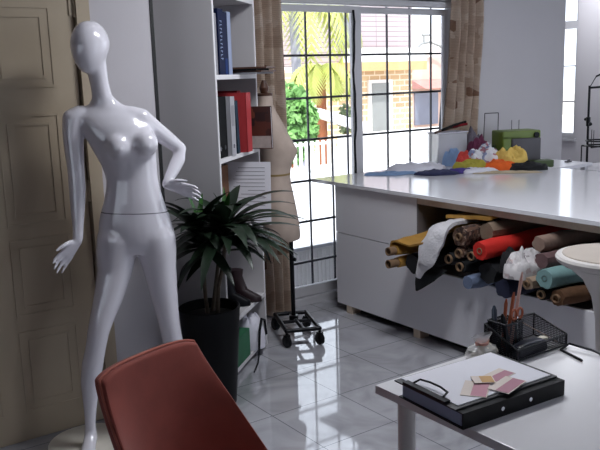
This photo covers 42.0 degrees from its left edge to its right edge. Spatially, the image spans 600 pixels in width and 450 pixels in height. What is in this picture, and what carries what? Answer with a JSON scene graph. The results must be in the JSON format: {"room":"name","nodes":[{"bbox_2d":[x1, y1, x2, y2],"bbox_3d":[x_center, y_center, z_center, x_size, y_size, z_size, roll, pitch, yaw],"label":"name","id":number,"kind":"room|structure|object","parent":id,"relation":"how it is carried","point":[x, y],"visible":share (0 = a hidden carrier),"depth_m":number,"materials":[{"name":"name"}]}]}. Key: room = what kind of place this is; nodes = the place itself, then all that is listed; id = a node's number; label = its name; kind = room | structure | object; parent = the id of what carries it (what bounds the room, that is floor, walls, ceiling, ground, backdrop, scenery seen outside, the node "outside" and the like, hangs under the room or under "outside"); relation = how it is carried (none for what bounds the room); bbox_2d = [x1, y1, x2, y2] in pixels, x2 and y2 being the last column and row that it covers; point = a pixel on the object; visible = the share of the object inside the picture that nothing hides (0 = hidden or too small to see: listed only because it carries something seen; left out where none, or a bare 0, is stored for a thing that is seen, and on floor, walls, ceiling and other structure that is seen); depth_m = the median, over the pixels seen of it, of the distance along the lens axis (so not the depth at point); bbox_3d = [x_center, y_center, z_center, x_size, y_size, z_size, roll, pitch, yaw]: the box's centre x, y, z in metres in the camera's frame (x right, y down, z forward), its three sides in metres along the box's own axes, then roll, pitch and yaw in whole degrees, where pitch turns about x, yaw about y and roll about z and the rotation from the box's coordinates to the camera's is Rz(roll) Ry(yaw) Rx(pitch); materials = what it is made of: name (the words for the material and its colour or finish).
{"room":"design studio","nodes":[
{"label":"design studio","id":0,"kind":"room"},
{"bbox_2d":[89,0,162,361],"bbox_3d":[-2.296,-0.265,3.320,3.232,2.720,0.970,-9,13,-34],"label":"wall","id":1,"kind":"structure","parent":0,"point":[126,23],"depth_m":3.73,"materials":[{"name":"paint"}]},
{"bbox_2d":[0,0,116,447],"bbox_3d":[-1.358,-0.024,3.472,0.993,2.130,0.149,-9,13,-34],"label":"door","id":2,"kind":"structure","parent":1,"relation":"in","point":[45,313],"depth_m":3.57,"materials":[{"name":"beige paint"}]},
{"bbox_2d":[149,0,164,200],"bbox_3d":[-0.729,-0.425,3.893,0.016,2.720,0.144,-9,13,-34],"label":"trim","id":3,"kind":"structure","parent":1,"relation":"attached to","point":[150,1],"depth_m":3.79,"materials":[{"name":"black"}]},
{"bbox_2d":[0,298,493,449],"bbox_3d":[1.396,1.082,3.220,8.800,0.120,7.700,-9,13,-34],"label":"floor","id":4,"kind":"structure","parent":0,"point":[304,395],"depth_m":4.25,"materials":[{"name":"tile"}]},
{"bbox_2d":[48,21,201,449],"bbox_3d":[-0.827,0.064,3.518,0.751,1.907,0.400,-6,12,-21],"label":"mannequin","id":5,"kind":"object","parent":4,"relation":"on","point":[135,220],"visible":0.93,"depth_m":3.44},
{"bbox_2d":[95,339,267,449],"bbox_3d":[-0.286,0.818,2.404,0.524,0.814,0.533,6,13,35],"label":"upholstered chair","id":6,"kind":"object","parent":4,"relation":"on","point":[167,396],"visible":1,"depth_m":2.51,"materials":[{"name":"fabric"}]},
{"bbox_2d":[179,298,239,402],"bbox_3d":[-0.452,0.664,4.015,0.312,0.518,0.312,-9,13,-34],"label":"pot","id":7,"kind":"object","parent":4,"relation":"on","point":[213,325],"depth_m":3.90,"materials":[{"name":"plastic"}]},
{"bbox_2d":[152,0,267,371],"bbox_3d":[-0.517,-0.222,4.450,0.400,2.100,0.700,1,11,14],"label":"bookcase","id":8,"kind":"object","parent":4,"relation":"on","point":[189,84],"visible":0.46,"depth_m":4.05,"materials":[{"name":"wood"}]},
{"bbox_2d":[213,13,218,74],"bbox_3d":[-0.572,-0.925,4.024,0.282,0.310,0.081,1,11,14],"label":"folder","id":9,"kind":"object","parent":8,"relation":"on","point":[214,14],"visible":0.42,"depth_m":4.01,"materials":[{"name":"white paper"}]},
{"bbox_2d":[213,8,225,74],"bbox_3d":[-0.548,-0.954,4.101,0.290,0.335,0.082,1,11,14],"label":"ring binder","id":10,"kind":"object","parent":8,"relation":"on","point":[219,14],"visible":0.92,"depth_m":4.05,"materials":[{"name":"blue plastic"}]},
{"bbox_2d":[218,97,223,157],"bbox_3d":[-0.555,-0.507,4.100,0.290,0.318,0.076,1,11,14],"label":"file","id":11,"kind":"object","parent":8,"relation":"on","point":[219,98],"visible":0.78,"depth_m":4.08,"materials":[{"name":"black cardboard"}]},
{"bbox_2d":[218,96,227,156],"bbox_3d":[-0.537,-0.522,4.177,0.286,0.318,0.079,1,11,14],"label":"file","id":12,"kind":"object","parent":8,"relation":"on","point":[223,100],"visible":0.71,"depth_m":4.15,"materials":[{"name":"black cardboard"}]},
{"bbox_2d":[221,164,228,196],"bbox_3d":[-0.581,-0.138,4.389,0.250,0.358,0.400,1,11,14],"label":"cardboard box","id":13,"kind":"object","parent":8,"relation":"on","point":[224,167],"visible":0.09,"depth_m":4.48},
{"bbox_2d":[222,11,228,74],"bbox_3d":[-0.531,-0.964,4.176,0.285,0.325,0.070,1,11,14],"label":"ring binder","id":14,"kind":"object","parent":8,"relation":"on","point":[224,13],"visible":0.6,"depth_m":4.15,"materials":[{"name":"blue paper"}]},
{"bbox_2d":[223,11,232,74],"bbox_3d":[-0.516,-0.980,4.244,0.280,0.330,0.064,1,11,14],"label":"file","id":15,"kind":"object","parent":8,"relation":"on","point":[227,13],"visible":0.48,"depth_m":4.21,"materials":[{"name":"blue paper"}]},
{"bbox_2d":[217,90,239,92],"bbox_3d":[-0.475,-0.602,4.527,0.270,0.340,0.060,1,11,14],"label":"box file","id":16,"kind":"object","parent":8,"relation":"on","point":[239,90],"visible":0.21,"depth_m":4.45,"materials":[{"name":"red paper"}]},
{"bbox_2d":[225,96,236,155],"bbox_3d":[-0.497,-0.536,4.252,0.286,0.315,0.072,1,11,14],"label":"file","id":17,"kind":"object","parent":8,"relation":"on","point":[230,107],"visible":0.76,"depth_m":4.20,"materials":[{"name":"white cardboard"}]},
{"bbox_2d":[217,92,252,151],"bbox_3d":[-0.426,-0.581,4.437,0.290,0.330,0.085,1,11,14],"label":"box file","id":18,"kind":"object","parent":8,"relation":"on","point":[243,99],"visible":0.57,"depth_m":4.37,"materials":[{"name":"cardboard"}]},
{"bbox_2d":[234,100,240,153],"bbox_3d":[-0.468,-0.540,4.336,0.260,0.292,0.062,1,11,14],"label":"magazine file","id":19,"kind":"object","parent":8,"relation":"on","point":[235,101],"visible":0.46,"depth_m":4.30,"materials":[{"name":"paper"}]},
{"bbox_2d":[227,267,250,305],"bbox_3d":[-0.395,0.361,4.587,0.208,0.220,0.070,1,11,14],"label":"shoe","id":20,"kind":"object","parent":8,"relation":"on","point":[243,301],"visible":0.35,"depth_m":4.57,"materials":[{"name":"black leather"}]},
{"bbox_2d":[238,327,250,367],"bbox_3d":[-0.450,0.701,4.490,0.260,0.163,0.260,1,11,14],"label":"pack","id":21,"kind":"object","parent":8,"relation":"on","point":[244,333],"visible":0.24,"depth_m":4.48},
{"bbox_2d":[231,268,261,301],"bbox_3d":[-0.333,0.359,4.666,0.208,0.190,0.070,1,11,14],"label":"shoe","id":22,"kind":"object","parent":8,"relation":"on","point":[240,286],"visible":0.6,"depth_m":4.64,"materials":[{"name":"red leather"}]},
{"bbox_2d":[225,162,270,224],"bbox_3d":[-0.302,-0.186,4.575,0.275,0.364,0.033,1,11,14],"label":"paper","id":23,"kind":"object","parent":8,"relation":"on","point":[253,178],"visible":0.7,"depth_m":4.56,"materials":[{"name":"white paper"}]},
{"bbox_2d":[239,312,265,350],"bbox_3d":[-0.321,0.618,4.726,0.242,0.228,0.217,-9,13,-34],"label":"plastic bag","id":24,"kind":"object","parent":8,"relation":"on","point":[252,321],"visible":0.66,"depth_m":4.66,"materials":[{"name":"white plastic"}]},
{"bbox_2d":[254,318,266,372],"bbox_3d":[-0.234,0.679,4.651,0.070,0.228,0.480,-2,11,0],"label":"strap","id":25,"kind":"object","parent":24,"relation":"attached to","point":[261,319],"visible":0.89,"depth_m":4.63,"materials":[{"name":"leather"}]},
{"bbox_2d":[232,66,275,74],"bbox_3d":[-0.324,-0.875,4.442,0.342,0.039,0.296,1,11,14],"label":"magazine stack","id":26,"kind":"object","parent":8,"relation":"on","point":[262,69],"visible":0.59,"depth_m":4.32,"materials":[{"name":"black paper"}]},
{"bbox_2d":[233,68,268,70],"bbox_3d":[-0.350,-0.878,4.433,0.295,0.009,0.266,1,11,14],"label":"magazine","id":27,"kind":"object","parent":26,"relation":"on","point":[234,69],"depth_m":4.30,"materials":[{"name":"black paper"}]},
{"bbox_2d":[233,72,272,74],"bbox_3d":[-0.335,-0.861,4.449,0.290,0.009,0.260,2,12,20],"label":"magazine","id":28,"kind":"object","parent":26,"relation":"on","point":[234,73],"depth_m":4.32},
{"bbox_2d":[232,66,275,68],"bbox_3d":[-0.307,-0.891,4.442,0.290,0.009,0.260,0,11,10],"label":"magazine","id":29,"kind":"object","parent":26,"relation":"on","point":[261,67],"depth_m":4.32,"materials":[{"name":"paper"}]},
{"bbox_2d":[233,70,275,72],"bbox_3d":[-0.315,-0.872,4.449,0.300,0.009,0.271,1,11,14],"label":"magazine","id":30,"kind":"object","parent":26,"relation":"on","point":[234,71],"depth_m":4.32,"materials":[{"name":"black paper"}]},
{"bbox_2d":[251,106,272,148],"bbox_3d":[-0.277,-0.568,4.568,0.235,0.246,0.031,1,11,14],"label":"picture book","id":31,"kind":"object","parent":8,"relation":"on","point":[261,116],"visible":0.47,"depth_m":4.54,"materials":[{"name":"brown paper"}]},
{"bbox_2d":[164,185,310,402],"bbox_3d":[-0.358,0.366,3.919,0.822,1.134,0.717,-5,11,-15],"label":"dracaena","id":32,"kind":"object","parent":4,"relation":"on","point":[213,323],"visible":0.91,"depth_m":3.86,"materials":[{"name":"green plant"}]},
{"bbox_2d":[257,80,324,347],"bbox_3d":[-0.082,-0.078,4.873,0.337,1.629,0.447,-4,11,-13],"label":"dress form","id":33,"kind":"object","parent":4,"relation":"on","point":[281,156],"visible":0.78,"depth_m":4.80,"materials":[{"name":"beige fabric"}]},
{"bbox_2d":[312,166,599,351],"bbox_3d":[1.597,0.217,4.925,1.590,0.925,2.955,-9,13,-34],"label":"table","id":34,"kind":"object","parent":4,"relation":"on","point":[373,212],"visible":0.59,"depth_m":4.87,"materials":[{"name":"white laminate"}]},
{"bbox_2d":[365,171,415,175],"bbox_3d":[0.661,-0.381,5.686,0.403,0.019,0.203,-3,11,-7],"label":"fabric piece","id":35,"kind":"object","parent":34,"relation":"on","point":[384,173],"visible":0.94,"depth_m":5.65,"materials":[{"name":"blue fabric"}]},
{"bbox_2d":[385,162,445,171],"bbox_3d":[0.872,-0.443,5.863,0.484,0.061,0.283,-4,11,-10],"label":"fabric piece","id":36,"kind":"object","parent":34,"relation":"on","point":[411,166],"visible":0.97,"depth_m":5.77,"materials":[{"name":"white fabric"}]},
{"bbox_2d":[385,244,455,268],"bbox_3d":[0.780,0.192,4.810,0.630,0.080,0.075,-9,13,-34],"label":"roll","id":37,"kind":"object","parent":34,"relation":"on","point":[400,261],"visible":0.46,"depth_m":4.65,"materials":[{"name":"yellow fabric"}]},
{"bbox_2d":[385,233,454,255],"bbox_3d":[0.777,0.116,4.795,0.630,0.076,0.076,-9,13,-34],"label":"roll","id":38,"kind":"object","parent":37,"relation":"on","point":[396,249],"visible":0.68,"depth_m":4.66,"materials":[{"name":"yellow fabric"}]},
{"bbox_2d":[391,220,481,246],"bbox_3d":[0.852,0.044,4.714,0.588,0.165,0.298,-9,13,-34],"label":"folded fabric","id":39,"kind":"object","parent":38,"relation":"on","point":[416,239],"visible":0.52,"depth_m":4.62,"materials":[{"name":"yellow fabric"}]},
{"bbox_2d":[415,218,480,277],"bbox_3d":[0.949,0.110,4.574,0.614,0.342,0.211,-9,13,-34],"label":"fabric","id":40,"kind":"object","parent":39,"relation":"on","point":[428,252],"visible":0.87,"depth_m":4.40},
{"bbox_2d":[406,245,461,273],"bbox_3d":[0.882,0.193,4.736,0.545,0.125,0.124,-9,13,-34],"label":"roll","id":41,"kind":"object","parent":34,"relation":"on","point":[411,265],"visible":0.34,"depth_m":4.63,"materials":[{"name":"black fabric"}]},
{"bbox_2d":[415,266,446,290],"bbox_3d":[0.755,0.320,4.524,0.065,0.166,0.223,-9,13,-34],"label":"fabric","id":42,"kind":"object","parent":41,"relation":"hanging from","point":[435,273],"visible":0.78,"depth_m":4.50,"materials":[{"name":"fabric"}]},
{"bbox_2d":[414,169,458,175],"bbox_3d":[0.983,-0.382,5.579,0.335,0.041,0.147,-3,11,-5],"label":"fabric piece","id":43,"kind":"object","parent":34,"relation":"on","point":[434,172],"visible":1,"depth_m":5.53,"materials":[{"name":"blue fabric"}]},
{"bbox_2d":[436,146,458,165],"bbox_3d":[1.157,-0.540,6.097,0.205,0.146,0.137,-9,13,-34],"label":"fabric piece","id":44,"kind":"object","parent":34,"relation":"on","point":[448,157],"visible":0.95,"depth_m":6.05,"materials":[{"name":"blue fabric"}]},
{"bbox_2d":[427,121,468,133],"bbox_3d":[1.164,-0.642,6.130,0.347,0.335,0.146,-8,12,-27],"label":"storage box","id":45,"kind":"object","parent":34,"relation":"on","point":[451,131],"depth_m":6.09,"materials":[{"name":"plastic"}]},
{"bbox_2d":[437,133,460,156],"bbox_3d":[1.175,-0.601,6.138,0.243,0.237,0.098,-9,13,-34],"label":"fabric piece","id":46,"kind":"object","parent":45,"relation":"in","point":[452,140],"visible":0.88,"depth_m":6.09,"materials":[{"name":"white fabric"}]},
{"bbox_2d":[444,251,467,264],"bbox_3d":[1.313,0.116,4.745,1.170,0.081,0.081,-9,13,-34],"label":"roll","id":47,"kind":"object","parent":34,"relation":"in","point":[450,258],"visible":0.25,"depth_m":4.42,"materials":[{"name":"black fabric"}]},
{"bbox_2d":[449,168,469,173],"bbox_3d":[1.159,-0.393,5.626,0.203,0.034,0.101,-4,11,-11],"label":"fabric piece","id":48,"kind":"object","parent":34,"relation":"on","point":[460,170],"visible":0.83,"depth_m":5.59,"materials":[{"name":"fabric"}]},
{"bbox_2d":[456,150,470,161],"bbox_3d":[1.249,-0.496,5.890,0.164,0.132,0.157,-3,11,-4],"label":"fabric piece","id":49,"kind":"object","parent":34,"relation":"on","point":[462,156],"visible":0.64,"depth_m":5.86,"materials":[{"name":"red fabric"}]},
{"bbox_2d":[452,159,485,168],"bbox_3d":[1.260,-0.448,5.766,0.270,0.083,0.152,-6,12,-20],"label":"fabric piece","id":50,"kind":"object","parent":34,"relation":"on","point":[467,163],"visible":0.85,"depth_m":5.73,"materials":[{"name":"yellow fabric"}]},
{"bbox_2d":[465,126,479,149],"bbox_3d":[1.382,-0.652,6.255,0.166,0.292,0.128,-9,13,-34],"label":"fabric piece","id":51,"kind":"object","parent":34,"relation":"on","point":[471,135],"visible":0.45,"depth_m":6.21,"materials":[{"name":"grey fabric"}]},
{"bbox_2d":[465,134,486,151],"bbox_3d":[1.398,-0.601,6.145,0.199,0.233,0.177,-9,13,-34],"label":"fabric piece","id":52,"kind":"object","parent":34,"relation":"on","point":[477,142],"visible":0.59,"depth_m":6.10,"materials":[{"name":"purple fabric"}]},
{"bbox_2d":[455,256,500,272],"bbox_3d":[1.363,0.157,4.682,1.170,0.080,0.082,-9,13,-34],"label":"roll","id":53,"kind":"object","parent":34,"relation":"on","point":[462,266],"visible":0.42,"depth_m":4.37,"materials":[{"name":"black fabric"}]},
{"bbox_2d":[455,245,473,258],"bbox_3d":[1.355,0.083,4.675,1.170,0.077,0.077,-9,13,-34],"label":"roll","id":54,"kind":"object","parent":53,"relation":"on","point":[460,252],"visible":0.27,"depth_m":4.35,"materials":[{"name":"brown fabric"}]},
{"bbox_2d":[453,218,506,245],"bbox_3d":[1.351,-0.011,4.659,1.170,0.130,0.130,-9,13,-34],"label":"roll","id":55,"kind":"object","parent":54,"relation":"on","point":[470,234],"visible":0.3,"depth_m":4.34,"materials":[{"name":"brown fabric"}]},
{"bbox_2d":[446,212,500,219],"bbox_3d":[1.172,-0.077,4.575,0.554,0.065,0.353,-9,13,-34],"label":"folded fabric","id":56,"kind":"object","parent":55,"relation":"on","point":[467,215],"visible":0.38,"depth_m":4.43,"materials":[{"name":"yellow fabric"}]},
{"bbox_2d":[463,272,498,288],"bbox_3d":[1.408,0.236,4.604,1.205,0.086,0.088,-9,13,-34],"label":"roll","id":57,"kind":"object","parent":34,"relation":"on","point":[474,280],"visible":0.18,"depth_m":4.27,"materials":[{"name":"blue fabric"}]},
{"bbox_2d":[467,249,496,261],"bbox_3d":[1.406,0.094,4.613,1.160,0.080,0.081,-9,13,-34],"label":"roll","id":58,"kind":"object","parent":34,"relation":"in","point":[471,257],"visible":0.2,"depth_m":4.30,"materials":[{"name":"black fabric"}]},
{"bbox_2d":[468,142,497,162],"bbox_3d":[1.397,-0.530,5.899,0.309,0.187,0.233,0,11,7],"label":"fabric piece","id":59,"kind":"object","parent":34,"relation":"on","point":[486,152],"visible":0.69,"depth_m":5.83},
{"bbox_2d":[485,158,514,170],"bbox_3d":[1.463,-0.446,5.736,0.252,0.078,0.185,-3,11,-5],"label":"fabric piece","id":60,"kind":"object","parent":34,"relation":"on","point":[499,164],"visible":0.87,"depth_m":5.66,"materials":[{"name":"orange fabric"}]},
{"bbox_2d":[473,170,542,173],"bbox_3d":[1.419,-0.383,5.579,0.596,0.015,0.138,0,11,9],"label":"fabric piece","id":61,"kind":"object","parent":34,"relation":"on","point":[495,171],"visible":0.89,"depth_m":5.53,"materials":[{"name":"beige fabric"}]},
{"bbox_2d":[464,167,498,173],"bbox_3d":[1.290,-0.399,5.629,0.279,0.037,0.152,-3,11,-4],"label":"fabric piece","id":62,"kind":"object","parent":61,"relation":"on","point":[471,170],"visible":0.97,"depth_m":5.58,"materials":[{"name":"white fabric"}]},
{"bbox_2d":[496,145,527,162],"bbox_3d":[1.576,-0.512,5.818,0.257,0.170,0.263,-9,13,-34],"label":"fabric piece","id":63,"kind":"object","parent":34,"relation":"on","point":[516,154],"visible":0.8,"depth_m":5.75,"materials":[{"name":"yellow fabric"}]},
{"bbox_2d":[480,219,548,238],"bbox_3d":[1.494,-0.024,4.543,1.085,0.115,0.118,-7,12,-27],"label":"roll","id":64,"kind":"object","parent":34,"relation":"in","point":[498,228],"visible":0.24,"depth_m":4.31,"materials":[{"name":"beige fabric"}]},
{"bbox_2d":[495,278,542,297],"bbox_3d":[1.548,0.251,4.403,1.205,0.118,0.114,-9,13,-34],"label":"roll","id":65,"kind":"object","parent":34,"relation":"in","point":[505,288],"visible":0.28,"depth_m":4.06,"materials":[{"name":"blue fabric"}]},
{"bbox_2d":[503,246,545,280],"bbox_3d":[1.175,0.184,4.071,0.184,0.145,0.284,6,14,37],"label":"floral fabric","id":66,"kind":"object","parent":65,"relation":"on","point":[522,260],"visible":0.85,"depth_m":3.99,"materials":[{"name":"white fabric"}]},
{"bbox_2d":[473,225,570,259],"bbox_3d":[1.499,0.034,4.431,1.224,0.171,0.116,-7,12,-26],"label":"roll","id":67,"kind":"object","parent":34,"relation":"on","point":[494,247],"visible":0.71,"depth_m":4.21,"materials":[{"name":"red fabric"}]},
{"bbox_2d":[510,160,547,170],"bbox_3d":[1.652,-0.433,5.663,0.283,0.068,0.108,-1,11,3],"label":"fabric piece","id":68,"kind":"object","parent":34,"relation":"on","point":[528,165],"visible":0.98,"depth_m":5.63,"materials":[{"name":"black fabric"}]},
{"bbox_2d":[522,275,539,289],"bbox_3d":[1.629,0.220,4.282,1.200,0.075,0.074,-9,13,-34],"label":"roll","id":69,"kind":"object","parent":34,"relation":"in","point":[530,282],"visible":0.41,"depth_m":3.95,"materials":[{"name":"beige fabric"}]},
{"bbox_2d":[478,240,599,283],"bbox_3d":[1.481,0.181,4.529,1.155,0.144,0.145,-9,13,-34],"label":"roll","id":70,"kind":"object","parent":34,"relation":"in","point":[489,271],"visible":0.2,"depth_m":4.20,"materials":[{"name":"black fabric"}]},
{"bbox_2d":[499,246,515,272],"bbox_3d":[1.128,0.173,4.143,0.196,0.133,0.121,-9,13,-34],"label":"fabric","id":71,"kind":"object","parent":70,"relation":"on","point":[506,254],"visible":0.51,"depth_m":4.10,"materials":[{"name":"fabric"}]},
{"bbox_2d":[537,282,583,299],"bbox_3d":[1.682,0.271,4.235,1.180,0.075,0.076,-9,13,-34],"label":"roll","id":72,"kind":"object","parent":34,"relation":"on","point":[542,293],"visible":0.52,"depth_m":3.91,"materials":[{"name":"black fabric"}]},
{"bbox_2d":[550,283,591,305],"bbox_3d":[1.769,0.291,4.113,1.193,0.095,0.095,-8,12,-28],"label":"roll","id":73,"kind":"object","parent":34,"relation":"on","point":[574,294],"visible":0.89,"depth_m":3.85,"materials":[{"name":"brown fabric"}]},
{"bbox_2d":[536,265,583,288],"bbox_3d":[1.745,0.198,4.117,1.221,0.112,0.110,-7,12,-25],"label":"roll","id":74,"kind":"object","parent":73,"relation":"on","point":[556,276],"visible":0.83,"depth_m":3.86,"materials":[{"name":"green fabric"}]},
{"bbox_2d":[535,241,599,268],"bbox_3d":[1.716,0.115,4.180,1.164,0.099,0.094,-7,12,-27],"label":"roll","id":75,"kind":"object","parent":74,"relation":"on","point":[546,259],"visible":0.43,"depth_m":3.91,"materials":[{"name":"fabric"}]},
{"bbox_2d":[532,229,599,251],"bbox_3d":[1.682,0.026,4.243,1.112,0.094,0.096,-8,13,-31],"label":"roll","id":76,"kind":"object","parent":75,"relation":"on","point":[559,239],"visible":0.84,"depth_m":4.00,"materials":[{"name":"beige fabric"}]},
{"bbox_2d":[375,335,599,449],"bbox_3d":[0.931,0.887,1.999,0.715,0.750,1.415,-9,13,-34],"label":"desk","id":77,"kind":"object","parent":4,"relation":"on","point":[569,421],"visible":0.52,"depth_m":2.09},
{"bbox_2d":[399,377,564,429],"bbox_3d":[0.509,0.459,2.193,0.380,0.044,0.260,-8,13,-31],"label":"ring binder","id":78,"kind":"object","parent":77,"relation":"on","point":[471,416],"visible":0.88,"depth_m":2.08,"materials":[{"name":"black plastic"}]},
{"bbox_2d":[394,352,556,410],"bbox_3d":[0.493,0.423,2.199,0.388,0.024,0.247,-8,13,-31],"label":"clipboard","id":79,"kind":"object","parent":78,"relation":"on","point":[444,384],"visible":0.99,"depth_m":2.20,"materials":[{"name":"white paper"}]},
{"bbox_2d":[460,380,490,397],"bbox_3d":[0.475,0.443,2.117,0.070,0.002,0.105,2,11,19],"label":"card","id":80,"kind":"object","parent":79,"relation":"on","point":[469,388],"visible":1,"depth_m":2.11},
{"bbox_2d":[470,376,495,383],"bbox_3d":[0.508,0.428,2.168,0.060,0.002,0.050,-2,11,1],"label":"card","id":81,"kind":"object","parent":79,"relation":"on","point":[476,379],"visible":1,"depth_m":2.16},
{"bbox_2d":[483,368,515,381],"bbox_3d":[0.556,0.424,2.204,0.100,0.002,0.055,-11,14,-41],"label":"card","id":82,"kind":"object","parent":79,"relation":"on","point":[497,374],"visible":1,"depth_m":2.21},
{"bbox_2d":[487,376,525,393],"bbox_3d":[0.564,0.435,2.132,0.062,0.002,0.110,7,14,40],"label":"card","id":83,"kind":"object","parent":79,"relation":"on","point":[506,385],"visible":1,"depth_m":2.13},
{"bbox_2d":[470,339,497,357],"bbox_3d":[0.573,0.385,2.461,0.128,0.083,0.088,-9,13,-34],"label":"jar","id":84,"kind":"object","parent":77,"relation":"on","point":[484,346],"visible":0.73,"depth_m":2.45,"materials":[{"name":"white"}]},
{"bbox_2d":[484,272,567,361],"bbox_3d":[0.734,0.283,2.536,0.251,0.245,0.138,-9,13,-34],"label":"desk organizer","id":85,"kind":"object","parent":77,"relation":"on","point":[490,333],"depth_m":2.52,"materials":[{"name":"black metal"}]},
{"bbox_2d":[491,305,496,346],"bbox_3d":[0.631,0.333,2.533,0.018,0.146,0.033,-2,11,-1],"label":"marker","id":86,"kind":"object","parent":85,"relation":"in","point":[494,310],"visible":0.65,"depth_m":2.52,"materials":[{"name":"grey plastic"}]},
{"bbox_2d":[501,299,507,346],"bbox_3d":[0.666,0.321,2.551,0.012,0.160,0.033,7,14,40],"label":"pencil","id":87,"kind":"object","parent":85,"relation":"in","point":[506,302],"visible":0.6,"depth_m":2.54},
{"bbox_2d":[501,314,509,352],"bbox_3d":[0.659,0.347,2.499,0.037,0.131,0.016,-1,11,5],"label":"marker","id":88,"kind":"object","parent":85,"relation":"in","point":[503,319],"visible":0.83,"depth_m":2.49,"materials":[{"name":"black plastic"}]},
{"bbox_2d":[505,292,514,347],"bbox_3d":[0.677,0.313,2.526,0.012,0.186,0.065,7,14,39],"label":"pencil","id":89,"kind":"object","parent":85,"relation":"in","point":[513,295],"visible":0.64,"depth_m":2.52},
{"bbox_2d":[510,307,523,343],"bbox_3d":[0.698,0.333,2.517,0.060,0.138,0.008,-9,13,-34],"label":"scissors","id":90,"kind":"object","parent":85,"relation":"in","point":[517,317],"visible":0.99,"depth_m":2.50,"materials":[{"name":"orange metal"}]},
{"bbox_2d":[512,337,546,357],"bbox_3d":[0.737,0.388,2.504,0.135,0.044,0.034,-9,13,-34],"label":"stapler","id":91,"kind":"object","parent":85,"relation":"in","point":[523,343],"visible":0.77,"depth_m":2.48,"materials":[{"name":"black plastic"}]},
{"bbox_2d":[524,323,556,341],"bbox_3d":[0.778,0.347,2.561,0.135,0.086,0.016,-4,11,-10],"label":"ruler","id":92,"kind":"object","parent":85,"relation":"in","point":[524,323],"visible":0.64,"depth_m":2.55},
{"bbox_2d":[560,343,599,360],"bbox_3d":[0.916,0.411,2.448,0.098,0.016,0.229,-9,13,-34],"label":"eyeglasses","id":93,"kind":"object","parent":77,"relation":"on","point":[572,344],"visible":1,"depth_m":2.50,"materials":[{"name":"black plastic"}]},
{"bbox_2d":[540,158,591,169],"bbox_3d":[1.921,-0.077,6.553,0.780,0.872,0.630,-9,13,-34],"label":"side table","id":94,"kind":"object","parent":4,"relation":"on","point":[557,163],"visible":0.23,"depth_m":6.39,"materials":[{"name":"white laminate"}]},
{"bbox_2d":[483,112,553,166],"bbox_3d":[1.728,-0.684,6.270,0.508,0.436,0.324,-4,11,-13],"label":"machine","id":95,"kind":"object","parent":94,"relation":"on","point":[528,139],"visible":0.65,"depth_m":6.24,"materials":[{"name":"green plastic"}]},
{"bbox_2d":[529,159,553,166],"bbox_3d":[1.907,-0.490,6.229,0.205,0.059,0.097,-4,11,-13],"label":"fabric piece","id":96,"kind":"object","parent":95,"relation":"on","point":[550,163],"depth_m":6.19,"materials":[{"name":"fabric"}]},
{"bbox_2d":[555,243,599,351],"bbox_3d":[1.329,0.547,3.380,0.456,0.875,0.456,-9,13,-34],"label":"bar stool","id":97,"kind":"object","parent":4,"relation":"on","point":[583,259],"visible":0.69,"depth_m":3.28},
{"bbox_2d":[562,243,599,263],"bbox_3d":[1.316,0.121,3.299,0.400,0.008,0.400,-9,13,-34],"label":"cushion","id":98,"kind":"object","parent":97,"relation":"on","point":[581,253],"depth_m":3.29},
{"bbox_2d":[574,162,599,171],"bbox_3d":[3.072,-0.147,7.026,0.970,0.760,0.950,-9,13,-34],"label":"table","id":99,"kind":"object","parent":4,"relation":"on","point":[595,166],"visible":0.12,"depth_m":6.99,"materials":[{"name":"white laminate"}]},
{"bbox_2d":[580,74,599,161],"bbox_3d":[2.671,-0.934,6.958,0.316,0.833,0.219,3,12,23],"label":"stand","id":100,"kind":"object","parent":99,"relation":"on","point":[587,119],"visible":0.94,"depth_m":7.03,"materials":[{"name":"black metal"}]},
{"bbox_2d":[408,0,565,159],"bbox_3d":[0.475,-0.844,5.884,4.590,2.720,0.140,-9,13,-34],"label":"wall","id":101,"kind":"structure","parent":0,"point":[522,72],"depth_m":6.75,"materials":[{"name":"paint"}]},
{"bbox_2d":[254,0,290,315],"bbox_3d":[-0.221,-0.592,5.217,0.325,2.480,0.082,-9,13,-34],"label":"curtain","id":102,"kind":"object","parent":101,"relation":"hanging from","point":[267,13],"visible":0.26,"depth_m":5.19,"materials":[{"name":"fabric"}]},
{"bbox_2d":[281,0,450,306],"bbox_3d":[0.546,-0.593,5.974,1.740,2.190,0.146,-9,13,-34],"label":"window","id":103,"kind":"structure","parent":101,"relation":"attached to","point":[401,68],"depth_m":5.79,"materials":[{"name":"glass"}]},
{"bbox_2d":[352,10,356,172],"bbox_3d":[0.412,-0.538,5.786,0.038,2.041,0.018,-9,13,-34],"label":"cable","id":104,"kind":"object","parent":103,"relation":"hanging from","point":[353,11],"visible":0.56,"depth_m":5.70,"materials":[{"name":"black plastic"}]},
{"bbox_2d":[441,0,483,148],"bbox_3d":[1.288,-1.341,6.216,0.473,1.480,0.082,-9,13,-34],"label":"curtain","id":105,"kind":"object","parent":101,"relation":"hanging from","point":[466,31],"visible":0.89,"depth_m":6.23,"materials":[{"name":"fabric"}]},
{"bbox_2d":[561,0,599,162],"bbox_3d":[4.910,-0.898,5.421,0.140,2.720,7.750,-9,13,-34],"label":"wall","id":106,"kind":"structure","parent":0,"point":[588,57],"depth_m":8.02,"materials":[{"name":"paint"}]},
{"bbox_2d":[562,0,578,140],"bbox_3d":[2.811,-1.782,8.213,0.130,1.780,0.330,-9,13,-34],"label":"window","id":107,"kind":"structure","parent":106,"relation":"in","point":[572,6],"depth_m":8.23,"materials":[{"name":"white glass"}]},
{"label":"outside","id":108,"kind":"structure","parent":0,"visible":0},
{"bbox_3d":[-16.789,-5.548,49.995,150.000,0.300,78.500,-9,13,-34],"label":"ground","id":109,"kind":"structure","parent":108,"visible":0},
{"bbox_2d":[340,5,407,7],"bbox_3d":[1.082,-8.219,37.241,6.946,8.600,6.900,-9,13,-34],"label":"brick house","id":110,"kind":"structure","parent":109,"relation":"on","point":[340,5],"depth_m":35.77,"materials":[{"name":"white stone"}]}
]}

